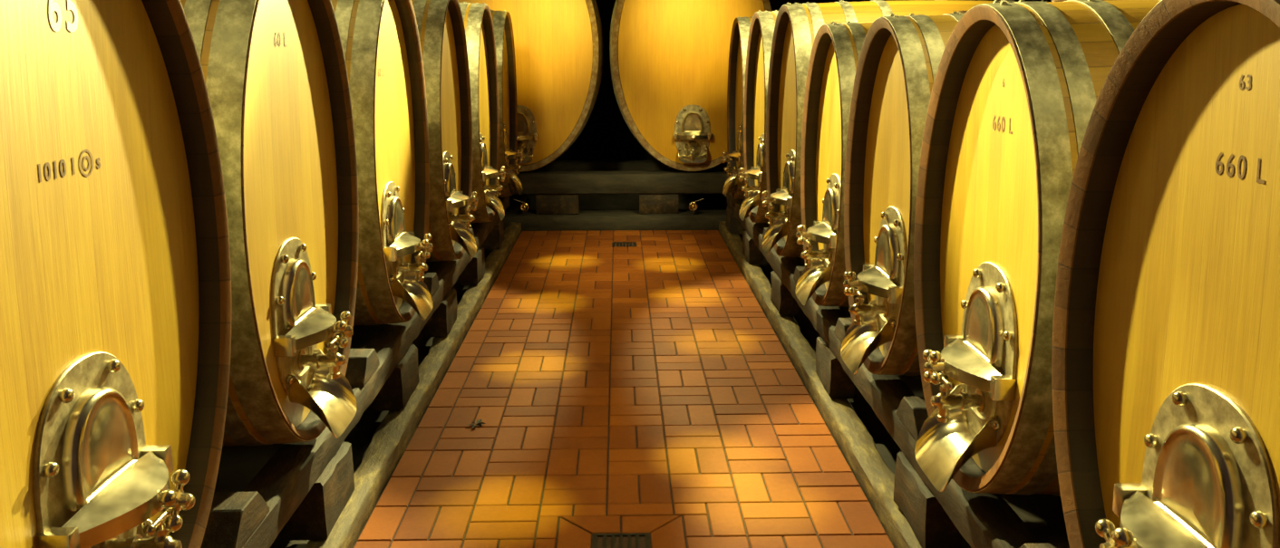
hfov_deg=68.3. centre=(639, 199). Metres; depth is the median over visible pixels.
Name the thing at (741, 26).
wine cask
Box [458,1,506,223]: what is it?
wine cask
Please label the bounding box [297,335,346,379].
tap
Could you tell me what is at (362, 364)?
chock
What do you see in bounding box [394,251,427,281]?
tap
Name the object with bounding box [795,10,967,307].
wine cask
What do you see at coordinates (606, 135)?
wall
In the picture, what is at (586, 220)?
sill
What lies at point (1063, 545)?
chock
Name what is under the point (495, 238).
support block
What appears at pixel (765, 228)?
chock
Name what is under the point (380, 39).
wine cask
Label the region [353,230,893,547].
floor tiles
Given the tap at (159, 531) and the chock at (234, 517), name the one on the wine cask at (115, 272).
the tap at (159, 531)
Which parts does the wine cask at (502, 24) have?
hatch door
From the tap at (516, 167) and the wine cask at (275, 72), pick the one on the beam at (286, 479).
the wine cask at (275, 72)
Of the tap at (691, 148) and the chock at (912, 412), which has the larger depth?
the tap at (691, 148)
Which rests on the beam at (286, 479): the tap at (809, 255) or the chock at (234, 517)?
the chock at (234, 517)
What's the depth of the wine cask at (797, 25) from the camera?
5.67 m
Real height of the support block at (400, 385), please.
0.204 m
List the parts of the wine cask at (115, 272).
hatch plate, hatch door, panel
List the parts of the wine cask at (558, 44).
hatch door, hatch plate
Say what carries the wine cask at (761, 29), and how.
on the beam at (984, 520)
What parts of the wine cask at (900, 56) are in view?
panel, hatch door, hatch plate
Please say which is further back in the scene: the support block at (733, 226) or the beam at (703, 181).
the beam at (703, 181)
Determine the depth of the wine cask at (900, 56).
3.64 m
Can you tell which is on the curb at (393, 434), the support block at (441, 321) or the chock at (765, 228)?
the support block at (441, 321)
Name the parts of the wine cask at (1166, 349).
hatch door, hatch plate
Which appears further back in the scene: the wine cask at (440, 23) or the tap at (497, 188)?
the tap at (497, 188)
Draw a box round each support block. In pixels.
[287,442,354,541]
[374,344,419,410]
[424,288,457,337]
[459,247,484,285]
[483,219,504,249]
[535,193,579,214]
[639,193,678,214]
[725,205,743,233]
[742,230,764,264]
[770,271,798,315]
[815,337,854,398]
[893,451,962,547]
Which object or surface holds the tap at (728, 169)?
on the wine cask at (741, 26)
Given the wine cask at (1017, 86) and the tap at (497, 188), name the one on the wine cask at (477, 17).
the tap at (497, 188)
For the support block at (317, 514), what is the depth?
3.14 m
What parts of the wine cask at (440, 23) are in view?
hatch plate, hatch door, panel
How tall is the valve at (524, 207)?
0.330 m
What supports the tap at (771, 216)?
on the wine cask at (797, 25)
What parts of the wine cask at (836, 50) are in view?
panel, hatch door, hatch plate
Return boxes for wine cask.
[0,0,231,547]
[180,0,358,446]
[330,0,433,325]
[411,0,478,261]
[457,0,603,172]
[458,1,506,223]
[489,9,523,196]
[609,0,771,171]
[720,16,752,199]
[737,9,778,223]
[760,0,1047,257]
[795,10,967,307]
[840,0,1066,376]
[913,0,1160,495]
[1051,0,1279,547]
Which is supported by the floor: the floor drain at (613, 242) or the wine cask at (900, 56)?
the floor drain at (613, 242)
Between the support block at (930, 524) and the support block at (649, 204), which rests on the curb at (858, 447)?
the support block at (930, 524)
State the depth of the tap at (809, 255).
4.67 m
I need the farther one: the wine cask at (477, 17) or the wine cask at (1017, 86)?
the wine cask at (477, 17)
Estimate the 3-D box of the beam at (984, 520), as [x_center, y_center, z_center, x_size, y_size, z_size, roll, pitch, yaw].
[0.962,0.637,4.630,0.137,0.124,8.300,0,9,-1]
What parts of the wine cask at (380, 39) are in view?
hatch plate, hatch door, panel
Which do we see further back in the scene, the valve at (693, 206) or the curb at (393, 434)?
the valve at (693, 206)
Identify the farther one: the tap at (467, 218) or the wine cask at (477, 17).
the wine cask at (477, 17)
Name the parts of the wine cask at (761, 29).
hatch door, hatch plate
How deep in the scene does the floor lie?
4.12 m
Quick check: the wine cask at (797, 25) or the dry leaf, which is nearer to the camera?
the dry leaf
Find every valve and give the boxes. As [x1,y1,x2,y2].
[513,198,530,212]
[688,197,703,211]
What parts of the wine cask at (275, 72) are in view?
hatch plate, hatch door, panel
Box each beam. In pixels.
[242,195,509,547]
[506,159,727,210]
[513,170,730,194]
[726,192,1040,547]
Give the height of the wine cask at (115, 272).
1.688 m
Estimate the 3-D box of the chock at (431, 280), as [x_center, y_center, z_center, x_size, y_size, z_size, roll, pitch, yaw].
[-1.167,0.457,5.099,0.115,0.098,0.258,0,9,-1]
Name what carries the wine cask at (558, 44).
on the beam at (703, 181)
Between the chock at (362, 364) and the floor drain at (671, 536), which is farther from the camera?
the chock at (362, 364)
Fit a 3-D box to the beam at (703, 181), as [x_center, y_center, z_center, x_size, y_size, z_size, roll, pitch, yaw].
[-0.208,-0.165,9.134,4.600,0.199,0.247,0,9,-1]
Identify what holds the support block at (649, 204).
on the sill
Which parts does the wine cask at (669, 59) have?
panel, hatch plate, hatch door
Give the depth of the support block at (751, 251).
7.16 m
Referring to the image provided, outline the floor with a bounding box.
[213,231,1068,547]
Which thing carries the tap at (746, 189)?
on the wine cask at (761, 29)
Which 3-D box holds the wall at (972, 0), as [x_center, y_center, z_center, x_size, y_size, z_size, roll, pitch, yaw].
[3.885,-0.739,4.987,0.200,3.900,12.300,0,9,-1]
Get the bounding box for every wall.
[554,0,910,160]
[971,0,1104,1]
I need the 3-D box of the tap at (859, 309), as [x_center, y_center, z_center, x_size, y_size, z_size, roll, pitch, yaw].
[0.897,0.427,3.704,0.150,0.133,0.100,0,9,-1]
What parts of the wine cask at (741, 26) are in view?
hatch door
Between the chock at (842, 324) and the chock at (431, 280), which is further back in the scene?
the chock at (431, 280)
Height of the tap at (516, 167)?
0.133 m
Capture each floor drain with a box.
[556,515,686,547]
[612,242,635,247]
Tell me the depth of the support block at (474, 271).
6.52 m
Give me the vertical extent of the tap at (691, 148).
0.170 m
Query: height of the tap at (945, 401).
0.133 m
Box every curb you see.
[304,222,521,547]
[718,221,922,547]
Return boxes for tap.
[99,507,182,547]
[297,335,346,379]
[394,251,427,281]
[449,205,475,228]
[483,177,503,196]
[505,158,521,174]
[516,141,527,155]
[683,140,700,155]
[723,160,739,176]
[740,178,761,197]
[765,203,789,225]
[800,239,832,268]
[848,289,888,325]
[930,372,985,423]
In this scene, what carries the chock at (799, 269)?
on the beam at (984, 520)
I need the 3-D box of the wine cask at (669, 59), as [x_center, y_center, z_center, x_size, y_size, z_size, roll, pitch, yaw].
[0.486,-1.543,9.589,1.600,2.408,1.743,0,9,-1]
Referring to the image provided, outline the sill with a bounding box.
[503,209,767,232]
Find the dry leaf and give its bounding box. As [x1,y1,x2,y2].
[467,418,485,427]
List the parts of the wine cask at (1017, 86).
panel, hatch door, hatch plate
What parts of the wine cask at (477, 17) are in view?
hatch plate, hatch door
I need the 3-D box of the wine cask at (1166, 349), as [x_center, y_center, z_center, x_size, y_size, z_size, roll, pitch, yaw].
[1.567,0.283,1.681,1.452,1.457,0.968,0,9,-1]
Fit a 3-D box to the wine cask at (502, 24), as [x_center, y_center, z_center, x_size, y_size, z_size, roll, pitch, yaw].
[-1.909,-0.834,8.087,1.808,1.688,1.150,0,9,-1]
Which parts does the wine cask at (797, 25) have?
panel, hatch door, hatch plate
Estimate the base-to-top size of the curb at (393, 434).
0.119 m
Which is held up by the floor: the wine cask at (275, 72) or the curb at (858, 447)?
the curb at (858, 447)
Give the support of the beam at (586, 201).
on the floor
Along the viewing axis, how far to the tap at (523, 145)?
8.99 m
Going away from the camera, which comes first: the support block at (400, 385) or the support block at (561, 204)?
the support block at (400, 385)
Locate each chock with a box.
[200,492,269,547]
[344,349,379,387]
[423,272,439,296]
[762,227,767,240]
[793,266,804,283]
[833,318,852,343]
[896,397,928,440]
[1019,543,1069,547]
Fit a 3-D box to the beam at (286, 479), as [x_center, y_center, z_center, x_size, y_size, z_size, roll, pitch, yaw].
[-1.167,0.644,4.582,0.137,0.124,8.300,0,9,-1]
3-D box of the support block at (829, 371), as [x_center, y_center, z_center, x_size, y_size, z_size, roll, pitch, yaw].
[0.942,0.805,4.555,0.127,0.203,0.340,0,9,-1]
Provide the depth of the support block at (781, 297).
5.78 m

